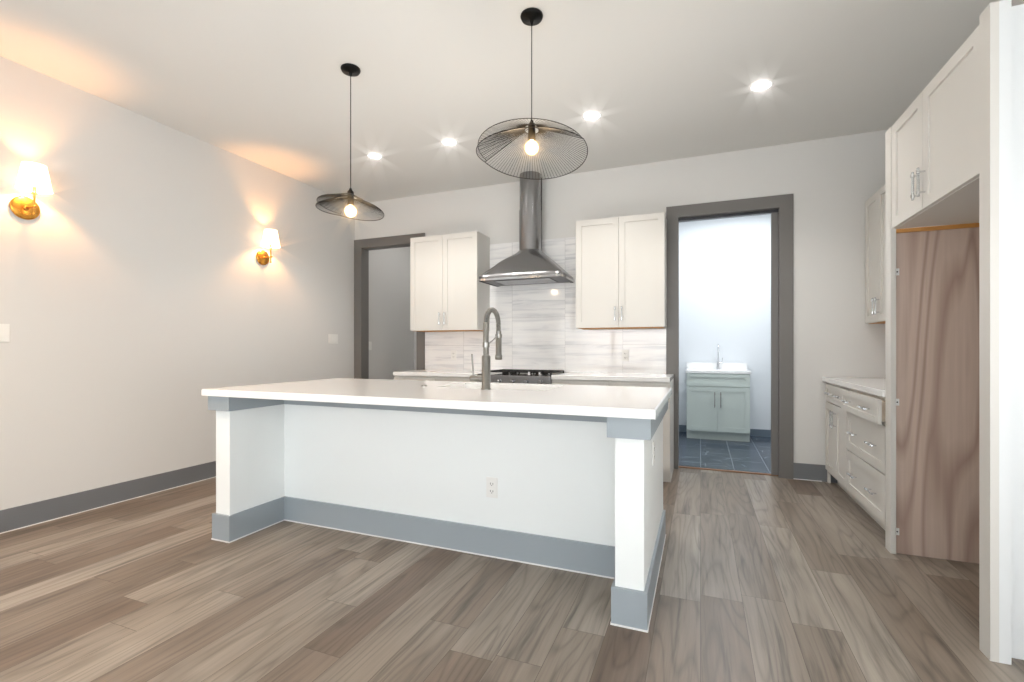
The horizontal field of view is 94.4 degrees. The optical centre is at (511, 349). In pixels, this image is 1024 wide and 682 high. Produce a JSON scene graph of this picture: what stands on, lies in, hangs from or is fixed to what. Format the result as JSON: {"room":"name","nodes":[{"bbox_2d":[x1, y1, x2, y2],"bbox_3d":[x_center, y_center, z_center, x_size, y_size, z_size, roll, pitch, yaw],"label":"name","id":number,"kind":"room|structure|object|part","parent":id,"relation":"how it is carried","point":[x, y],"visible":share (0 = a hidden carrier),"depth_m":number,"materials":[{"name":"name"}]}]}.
{"room":"kitchen","nodes":[
{"label":"kitchen","id":0,"kind":"room"},
{"bbox_2d":[0,56,355,509],"bbox_3d":[-3.274,-0.349,3.133,0.150,3.048,9.440,0,0,22],"label":"wall","id":1,"kind":"structure","parent":0,"point":[146,298],"depth_m":3.76,"materials":[{"name":"white paint"}]},
{"bbox_2d":[0,324,9,341],"bbox_3d":[-3.260,-0.105,3.030,0.008,0.115,0.070,0,0,22],"label":"light switch","id":2,"kind":"object","parent":1,"relation":"attached to","point":[4,332],"visible":1,"depth_m":3.04,"materials":[{"name":"white plastic"}]},
{"bbox_2d":[9,161,52,219],"bbox_3d":[-3.129,-1.030,3.096,0.203,0.346,0.176,0,0,22],"label":"sconce","id":3,"kind":"object","parent":1,"relation":"attached to","point":[33,178],"visible":1,"depth_m":3.08,"materials":[{"name":"white fabric"}]},
{"bbox_3d":[-3.117,-1.121,3.091,0.176,0.165,0.176,0,0,22],"label":"lamp shade","id":4,"kind":"part","parent":3,"relation":"part of","materials":[{"name":"fabric"}]},
{"bbox_2d":[0,461,215,533],"bbox_3d":[-3.476,1.102,2.481,0.017,0.146,7.840,0,0,22],"label":"baseboard","id":5,"kind":"structure","parent":1,"relation":"attached to","point":[23,516],"depth_m":3.51,"materials":[{"name":"grey"}]},
{"bbox_2d":[256,229,279,264],"bbox_3d":[-2.453,-1.030,4.797,0.203,0.346,0.176,0,0,22],"label":"sconce","id":6,"kind":"object","parent":1,"relation":"attached to","point":[270,239],"visible":1,"depth_m":4.77,"materials":[{"name":"white fabric"}]},
{"bbox_3d":[-2.440,-1.121,4.792,0.176,0.165,0.176,0,0,22],"label":"lamp shade","id":7,"kind":"part","parent":6,"relation":"part of","materials":[{"name":"fabric"}]},
{"bbox_2d":[328,334,337,343],"bbox_3d":[-2.173,-0.125,5.762,0.008,0.115,0.162,0,0,22],"label":"light switch","id":8,"kind":"object","parent":1,"relation":"attached to","point":[332,338],"visible":1,"depth_m":5.75,"materials":[{"name":"white plastic"}]},
{"bbox_2d":[0,468,1023,681],"bbox_3d":[-0.380,1.215,2.433,6.045,0.080,10.280,0,0,22],"label":"floor","id":9,"kind":"structure","parent":0,"point":[765,578],"depth_m":2.18,"materials":[{"name":"brown wood"}]},
{"bbox_2d":[394,377,474,381],"bbox_3d":[-0.701,0.730,5.255,1.012,0.889,0.627,0,0,22],"label":"base cabinet","id":10,"kind":"object","parent":9,"relation":"on","point":[459,379],"depth_m":4.95,"materials":[{"name":"white paint"}]},
{"bbox_2d":[393,369,493,376],"bbox_3d":[-0.705,0.265,5.245,1.012,0.040,0.635,0,0,22],"label":"countertop","id":11,"kind":"structure","parent":10,"relation":"on","point":[413,373],"depth_m":5.02,"materials":[{"name":"white stone"}]},
{"bbox_2d":[211,386,665,632],"bbox_3d":[-0.442,0.730,2.959,2.606,0.891,1.108,0,0,22],"label":"kitchen island","id":12,"kind":"object","parent":9,"relation":"on","point":[563,477],"depth_m":2.77,"materials":[{"name":"white wood"}]},
{"bbox_2d":[201,378,671,441],"bbox_3d":[-0.444,0.309,2.969,2.680,0.130,1.190,0,0,22],"label":"island countertop","id":13,"kind":"structure","parent":12,"relation":"on","point":[636,413],"depth_m":2.54,"materials":[{"name":"white stone"}]},
{"bbox_2d":[469,307,501,389],"bbox_3d":[-0.157,-0.009,2.978,0.134,0.506,0.247,0,0,22],"label":"kitchen faucet","id":14,"kind":"object","parent":13,"relation":"on","point":[484,378],"visible":1,"depth_m":2.87,"materials":[{"name":"silver metal"}]},
{"bbox_2d":[478,369,563,383],"bbox_3d":[0.112,0.698,4.879,0.770,0.954,0.724,0,0,22],"label":"range","id":15,"kind":"object","parent":9,"relation":"on","point":[521,376],"visible":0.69,"depth_m":4.63,"materials":[{"name":"silver metal"}]},
{"bbox_2d":[552,377,673,481],"bbox_3d":[0.987,0.730,4.584,1.066,0.889,0.627,0,0,22],"label":"base cabinet","id":16,"kind":"object","parent":9,"relation":"on","point":[668,419],"depth_m":4.19,"materials":[{"name":"white paint"}]},
{"bbox_2d":[551,373,672,380],"bbox_3d":[0.983,0.265,4.573,1.066,0.040,0.635,0,0,22],"label":"countertop","id":17,"kind":"structure","parent":16,"relation":"on","point":[563,376],"depth_m":4.38,"materials":[{"name":"white stone"}]},
{"bbox_2d":[824,381,837,483],"bbox_3d":[2.916,0.730,3.769,0.662,0.889,0.680,0,0,22],"label":"base cabinet","id":18,"kind":"object","parent":9,"relation":"on","point":[831,390],"depth_m":3.98,"materials":[{"name":"white paint"}]},
{"bbox_2d":[838,385,884,529],"bbox_3d":[2.653,0.730,3.109,0.662,0.889,0.860,0,0,22],"label":"base cabinet","id":19,"kind":"object","parent":9,"relation":"on","point":[855,437],"depth_m":3.20,"materials":[{"name":"white paint"}]},
{"bbox_2d":[822,377,884,396],"bbox_3d":[2.777,0.265,3.392,0.642,0.040,1.502,0,0,22],"label":"countertop","id":20,"kind":"structure","parent":19,"relation":"on","point":[872,385],"depth_m":3.48,"materials":[{"name":"white stone"}]},
{"bbox_2d":[885,0,1023,664],"bbox_3d":[2.284,-0.065,2.183,0.663,2.480,1.095,0,0,22],"label":"surround","id":21,"kind":"object","parent":9,"relation":"on","point":[954,368],"visible":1,"depth_m":2.29,"materials":[{"name":"white paint"}]},
{"bbox_2d":[0,0,1023,203],"bbox_3d":[-0.380,-1.913,2.433,6.045,0.080,10.280,0,0,22],"label":"ceiling","id":22,"kind":"structure","parent":0,"point":[265,83],"depth_m":3.21,"materials":[{"name":"white paint"}]},
{"bbox_2d":[315,63,383,220],"bbox_3d":[-1.077,-1.375,3.162,0.434,0.993,0.434,0,0,22],"label":"pendant light","id":23,"kind":"object","parent":22,"relation":"hanging from","point":[350,70],"visible":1,"depth_m":3.15,"materials":[{"name":"black metal"}]},
{"bbox_3d":[-1.077,-0.920,3.162,0.082,0.083,0.082,0,0,22],"label":"bulb","id":24,"kind":"part","parent":23,"relation":"part of","materials":[{"name":"white glass"}]},
{"bbox_2d":[366,152,382,159],"bbox_3d":[-1.328,-1.869,4.586,0.160,0.006,0.160,0,0,22],"label":"recessed light","id":25,"kind":"object","parent":22,"relation":"in","point":[372,155],"visible":1,"depth_m":4.57,"materials":[{"name":"white"}]},
{"bbox_2d":[440,138,457,145],"bbox_3d":[-0.567,-1.869,4.283,0.160,0.006,0.160,0,0,22],"label":"recessed light","id":26,"kind":"object","parent":22,"relation":"in","point":[449,142],"visible":1,"depth_m":4.28,"materials":[{"name":"white"}]},
{"bbox_2d":[476,8,587,179],"bbox_3d":[0.110,-1.465,2.658,0.624,0.814,0.624,0,0,22],"label":"pendant light","id":27,"kind":"object","parent":22,"relation":"hanging from","point":[531,17],"visible":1,"depth_m":2.64,"materials":[{"name":"black metal"}]},
{"bbox_3d":[0.110,-1.131,2.658,0.082,0.083,0.082,0,0,22],"label":"bulb","id":28,"kind":"part","parent":27,"relation":"part of","materials":[{"name":"white glass"}]},
{"bbox_2d":[582,111,601,120],"bbox_3d":[0.641,-1.869,3.802,0.160,0.006,0.160,0,0,22],"label":"recessed light","id":29,"kind":"object","parent":22,"relation":"in","point":[591,116],"visible":1,"depth_m":3.80,"materials":[{"name":"white"}]},
{"bbox_2d":[749,79,773,91],"bbox_3d":[1.769,-1.869,3.364,0.160,0.006,0.160,0,0,22],"label":"recessed light","id":30,"kind":"object","parent":22,"relation":"in","point":[761,85],"visible":1,"depth_m":3.36,"materials":[{"name":"white"}]},
{"bbox_2d":[356,130,886,464],"bbox_3d":[0.691,-0.349,5.102,5.760,3.048,0.129,0,0,22],"label":"wall","id":31,"kind":"structure","parent":0,"point":[725,263],"depth_m":5.08,"materials":[{"name":"white paint"}]},
{"bbox_2d":[410,231,489,331],"bbox_3d":[-0.718,-0.741,5.405,0.850,1.068,0.361,0,0,22],"label":"upper cabinet","id":32,"kind":"object","parent":31,"relation":"attached to","point":[449,292],"visible":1,"depth_m":5.26,"materials":[{"name":"white paint"}]},
{"bbox_2d":[451,350,455,359],"bbox_3d":[-0.687,0.070,5.575,0.070,0.115,0.008,0,0,22],"label":"outlet","id":33,"kind":"object","parent":31,"relation":"attached to","point":[453,354],"visible":1,"depth_m":5.57,"materials":[{"name":"white plastic"}]},
{"bbox_2d":[478,171,573,286],"bbox_3d":[0.153,-1.288,4.983,0.906,1.165,0.506,0,0,22],"label":"range hood","id":34,"kind":"object","parent":31,"relation":"attached to","point":[530,261],"visible":1,"depth_m":4.97,"materials":[{"name":"silver metal"}]},
{"bbox_2d":[576,212,666,329],"bbox_3d":[1.078,-0.741,4.690,0.845,1.068,0.361,0,0,22],"label":"upper cabinet","id":35,"kind":"object","parent":31,"relation":"attached to","point":[621,272],"visible":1,"depth_m":4.55,"materials":[{"name":"white paint"}]},
{"bbox_2d":[622,350,628,360],"bbox_3d":[1.157,0.065,4.841,0.070,0.115,0.008,0,0,22],"label":"outlet","id":36,"kind":"object","parent":31,"relation":"attached to","point":[625,355],"visible":1,"depth_m":4.84,"materials":[{"name":"white plastic"}]},
{"bbox_2d":[679,425,770,436],"bbox_3d":[3.031,1.123,6.471,2.446,0.095,0.014,0,0,22],"label":"baseboard","id":37,"kind":"structure","parent":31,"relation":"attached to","point":[682,428],"depth_m":6.36,"materials":[{"name":"grey"}]},
{"bbox_2d":[794,463,836,482],"bbox_3d":[2.953,1.102,4.133,0.869,0.146,0.017,0,0,22],"label":"baseboard","id":38,"kind":"structure","parent":31,"relation":"attached to","point":[802,471],"depth_m":4.24,"materials":[{"name":"grey"}]},
{"bbox_2d":[865,185,884,323],"bbox_3d":[3.075,-0.748,3.710,0.325,1.055,0.705,0,0,22],"label":"upper cabinet","id":39,"kind":"object","parent":31,"relation":"attached to","point":[875,258],"depth_m":3.85,"materials":[{"name":"white paint"}]},
{"bbox_2d":[679,432,770,473],"bbox_3d":[2.637,1.173,5.483,2.446,0.005,2.140,0,0,22],"label":"floor","id":40,"kind":"structure","parent":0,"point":[753,454],"depth_m":5.26,"materials":[{"name":"tile"}]},
{"bbox_2d":[686,344,750,441],"bbox_3d":[2.715,0.550,6.275,0.769,1.240,0.578,0,0,22],"label":"vanity","id":41,"kind":"object","parent":40,"relation":"on","point":[718,400],"visible":1,"depth_m":6.06,"materials":[{"name":"grey paint"}]}
]}

